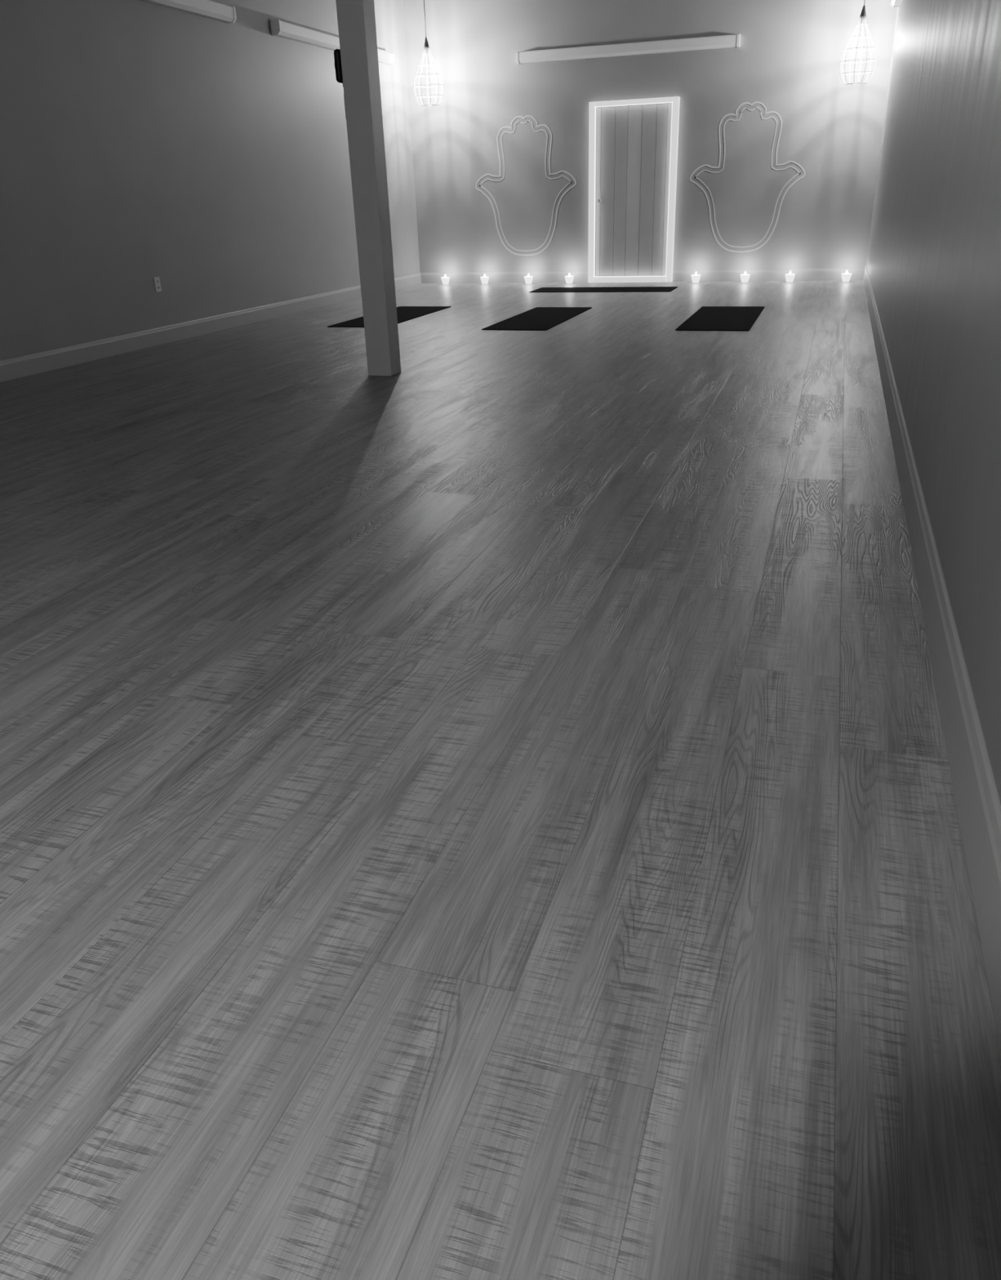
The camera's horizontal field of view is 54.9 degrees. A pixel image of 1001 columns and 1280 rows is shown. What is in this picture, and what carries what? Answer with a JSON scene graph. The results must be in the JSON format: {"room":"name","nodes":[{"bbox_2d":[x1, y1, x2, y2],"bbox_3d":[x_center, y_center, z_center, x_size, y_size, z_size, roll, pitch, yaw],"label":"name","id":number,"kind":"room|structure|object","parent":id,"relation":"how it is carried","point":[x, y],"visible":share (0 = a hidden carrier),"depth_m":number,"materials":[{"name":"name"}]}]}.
{"room":"exercise studio","nodes":[
{"label":"exercise studio","id":0,"kind":"room"},
{"bbox_2d":[0,0,420,360],"bbox_3d":[-4.006,-3.191,5.369,0.150,3.750,17.760,6,26,17],"label":"wall","id":1,"kind":"structure","parent":0,"point":[140,142],"depth_m":8.43,"materials":[{"name":"paint"}]},
{"bbox_2d":[153,276,161,292],"bbox_3d":[-2.993,-3.107,8.418,0.010,0.120,0.076,6,26,17],"label":"power outlet","id":2,"kind":"object","parent":1,"relation":"attached to","point":[157,280],"visible":1,"depth_m":8.41,"materials":[{"name":"plastic"}]},
{"bbox_2d":[138,0,236,23],"bbox_3d":[-2.932,-5.224,7.725,0.099,0.131,2.830,6,26,17],"label":"wall light fixture","id":3,"kind":"object","parent":1,"relation":"attached to","point":[209,9],"visible":1,"depth_m":8.51,"materials":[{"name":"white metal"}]},
{"bbox_2d":[0,272,421,382],"bbox_3d":[-3.870,-1.544,6.100,0.016,0.140,17.760,6,26,17],"label":"baseboard","id":4,"kind":"structure","parent":1,"relation":"attached to","point":[42,362],"depth_m":8.55,"materials":[{"name":"paint"}]},
{"bbox_2d":[270,18,340,50],"bbox_3d":[-2.073,-6.345,10.127,0.099,0.154,1.495,6,26,17],"label":"wall light fixture","id":5,"kind":"object","parent":1,"relation":"attached to","point":[281,28],"depth_m":10.07,"materials":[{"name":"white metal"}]},
{"bbox_2d":[377,48,394,65],"bbox_3d":[-1.450,-7.168,11.863,0.099,0.150,0.488,6,26,17],"label":"wall light fixture","id":6,"kind":"object","parent":1,"relation":"attached to","point":[384,57],"depth_m":11.88,"materials":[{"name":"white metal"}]},
{"bbox_2d":[0,280,1000,1279],"bbox_3d":[-1.036,-1.123,5.283,6.270,0.120,18.060,6,26,17],"label":"floor","id":7,"kind":"structure","parent":0,"point":[484,807],"depth_m":1.87,"materials":[{"name":"grey wood"}]},
{"bbox_2d":[335,0,400,376],"bbox_3d":[-0.863,-3.552,5.914,0.175,3.750,0.170,6,26,17],"label":"support column","id":8,"kind":"structure","parent":7,"relation":"on","point":[356,19],"depth_m":6.13,"materials":[{"name":"paint"}]},
{"bbox_2d":[333,48,343,87],"bbox_3d":[-0.976,-3.534,5.963,0.065,0.205,0.130,6,26,17],"label":"wall speaker","id":9,"kind":"object","parent":8,"relation":"attached to","point":[338,68],"visible":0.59,"depth_m":5.91,"materials":[{"name":"black plastic"}]},
{"bbox_2d":[327,306,450,327],"bbox_3d":[-1.110,-3.359,9.985,0.620,0.006,1.780,6,26,17],"label":"yoga mat","id":10,"kind":"object","parent":7,"relation":"on","point":[404,313],"visible":0.73,"depth_m":10.04,"materials":[{"name":"rubber"}]},
{"bbox_2d":[440,274,449,284],"bbox_3d":[-0.768,-5.039,13.452,0.124,0.132,0.124,6,26,17],"label":"candle","id":11,"kind":"object","parent":7,"relation":"on","point":[445,280],"visible":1,"depth_m":13.43,"materials":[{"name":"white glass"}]},
{"bbox_2d":[480,273,488,284],"bbox_3d":[-0.217,-4.980,13.282,0.124,0.132,0.124,6,26,17],"label":"candle","id":12,"kind":"object","parent":7,"relation":"on","point":[484,279],"visible":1,"depth_m":13.26,"materials":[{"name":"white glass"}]},
{"bbox_2d":[524,273,533,284],"bbox_3d":[0.382,-4.916,13.098,0.124,0.132,0.124,6,26,17],"label":"candle","id":13,"kind":"object","parent":7,"relation":"on","point":[528,279],"visible":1,"depth_m":13.07,"materials":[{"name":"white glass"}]},
{"bbox_2d":[481,306,591,330],"bbox_3d":[0.394,-3.154,9.427,0.610,0.006,1.820,6,26,17],"label":"yoga mat","id":14,"kind":"object","parent":7,"relation":"on","point":[538,318],"visible":1,"depth_m":9.31,"materials":[{"name":"rubber"}]},
{"bbox_2d":[564,273,573,283],"bbox_3d":[0.924,-4.858,12.931,0.124,0.132,0.124,6,26,17],"label":"candle","id":15,"kind":"object","parent":7,"relation":"on","point":[569,279],"visible":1,"depth_m":12.90,"materials":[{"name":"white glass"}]},
{"bbox_2d":[528,286,677,292],"bbox_3d":[1.274,-4.343,11.938,1.750,0.006,0.610,6,26,17],"label":"yoga mat","id":16,"kind":"object","parent":7,"relation":"on","point":[633,289],"visible":1,"depth_m":11.89,"materials":[{"name":"rubber"}]},
{"bbox_2d":[690,271,700,282],"bbox_3d":[2.522,-4.687,12.439,0.124,0.132,0.124,6,26,17],"label":"candle","id":17,"kind":"object","parent":7,"relation":"on","point":[695,278],"visible":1,"depth_m":12.41,"materials":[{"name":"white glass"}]},
{"bbox_2d":[675,306,764,330],"bbox_3d":[2.076,-3.006,8.980,0.620,0.006,1.830,6,26,17],"label":"yoga mat","id":18,"kind":"object","parent":7,"relation":"on","point":[706,317],"visible":1,"depth_m":8.86,"materials":[{"name":"rubber"}]},
{"bbox_2d":[740,271,750,282],"bbox_3d":[3.111,-4.624,12.258,0.124,0.132,0.124,6,26,17],"label":"candle","id":19,"kind":"object","parent":7,"relation":"on","point":[744,277],"visible":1,"depth_m":12.23,"materials":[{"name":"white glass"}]},
{"bbox_2d":[785,271,795,282],"bbox_3d":[3.634,-4.568,12.097,0.124,0.132,0.124,6,26,17],"label":"candle","id":20,"kind":"object","parent":7,"relation":"on","point":[788,277],"visible":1,"depth_m":12.07,"materials":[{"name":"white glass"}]},
{"bbox_2d":[840,270,851,281],"bbox_3d":[4.271,-4.499,11.900,0.124,0.132,0.124,6,26,17],"label":"candle","id":21,"kind":"object","parent":7,"relation":"on","point":[846,277],"visible":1,"depth_m":11.88,"materials":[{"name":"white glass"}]},
{"bbox_2d":[403,0,896,277],"bbox_3d":[1.663,-6.527,12.171,6.270,3.750,0.150,6,26,17],"label":"wall","id":22,"kind":"structure","parent":0,"point":[787,59],"depth_m":12.04,"materials":[{"name":"paint"}]},
{"bbox_2d":[421,271,587,283],"bbox_3d":[0.036,-5.032,13.366,2.447,0.140,0.016,6,26,17],"label":"baseboard","id":23,"kind":"structure","parent":22,"relation":"attached to","point":[552,276],"depth_m":13.35,"materials":[{"name":"paint"}]},
{"bbox_2d":[475,115,576,256],"bbox_3d":[0.326,-6.013,12.805,1.398,1.688,0.002,6,26,17],"label":"wall art","id":24,"kind":"object","parent":22,"relation":"attached to","point":[522,117],"visible":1,"depth_m":12.74,"materials":[{"name":"paint"}]},
{"bbox_2d":[515,33,740,64],"bbox_3d":[1.514,-7.207,11.758,2.750,0.131,0.099,6,26,17],"label":"wall light fixture","id":25,"kind":"object","parent":22,"relation":"attached to","point":[731,41],"visible":1,"depth_m":11.71,"materials":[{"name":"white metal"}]},
{"bbox_2d":[587,96,679,282],"bbox_3d":[1.689,-5.737,12.392,1.120,2.130,0.100,6,26,17],"label":"door frame","id":26,"kind":"structure","parent":22,"relation":"in","point":[675,100],"depth_m":12.33,"materials":[{"name":"white wood"}]},
{"bbox_2d":[593,102,672,276],"bbox_3d":[1.682,-5.734,12.369,0.970,2.005,0.024,6,26,17],"label":"led strip","id":27,"kind":"object","parent":26,"relation":"attached to","point":[664,102],"visible":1,"depth_m":12.39,"materials":[{"name":"white plastic"}]},
{"bbox_2d":[595,102,671,275],"bbox_3d":[1.691,-5.747,12.396,0.946,1.995,0.078,6,26,17],"label":"door slab","id":28,"kind":"structure","parent":26,"relation":"attached to","point":[633,141],"depth_m":12.39,"materials":[{"name":"paint"}]},
{"bbox_2d":[689,101,804,252],"bbox_3d":[3.054,-5.720,11.965,1.398,1.688,0.002,6,26,17],"label":"wall art","id":29,"kind":"object","parent":22,"relation":"attached to","point":[748,103],"visible":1,"depth_m":11.91,"materials":[{"name":"paint"}]},
{"bbox_2d":[672,267,864,281],"bbox_3d":[3.393,-4.673,12.333,2.369,0.140,0.016,6,26,17],"label":"baseboard","id":30,"kind":"structure","parent":22,"relation":"attached to","point":[801,274],"depth_m":12.31,"materials":[{"name":"paint"}]},
{"bbox_2d":[866,0,1000,804],"bbox_3d":[1.813,-2.567,3.577,0.150,3.750,17.760,6,26,17],"label":"wall","id":31,"kind":"structure","parent":0,"point":[933,261],"depth_m":2.93,"materials":[{"name":"grey paint"}]},
{"bbox_2d":[889,0,902,7],"bbox_3d":[3.583,-5.935,8.582,0.099,0.131,2.800,6,26,17],"label":"wall light fixture","id":32,"kind":"object","parent":31,"relation":"attached to","point":[894,3],"visible":1,"depth_m":9.66,"materials":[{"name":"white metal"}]},
{"bbox_2d":[862,264,1000,1054],"bbox_3d":[1.789,-0.952,4.341,0.014,0.180,17.743,6,26,17],"label":"baseboard","id":33,"kind":"structure","parent":31,"relation":"attached to","point":[978,805],"depth_m":1.98,"materials":[{"name":"paint"}]},
{"bbox_3d":[-1.158,-4.635,3.663,6.270,0.120,18.060,6,26,17],"label":"ceiling","id":34,"kind":"structure","parent":0,"visible":0},
{"bbox_2d":[413,0,444,106],"bbox_3d":[-0.930,-7.561,12.012,0.387,1.574,0.387,6,26,17],"label":"pendant lamp","id":35,"kind":"object","parent":34,"relation":"hanging from","point":[426,46],"visible":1,"depth_m":12.16,"materials":[{"name":"metal"}]},
{"bbox_2d":[839,0,876,84],"bbox_3d":[3.977,-7.009,10.515,0.387,1.634,0.387,6,26,17],"label":"pendant lamp","id":36,"kind":"object","parent":34,"relation":"hanging from","point":[862,20],"visible":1,"depth_m":10.69,"materials":[{"name":"metal"}]}
]}

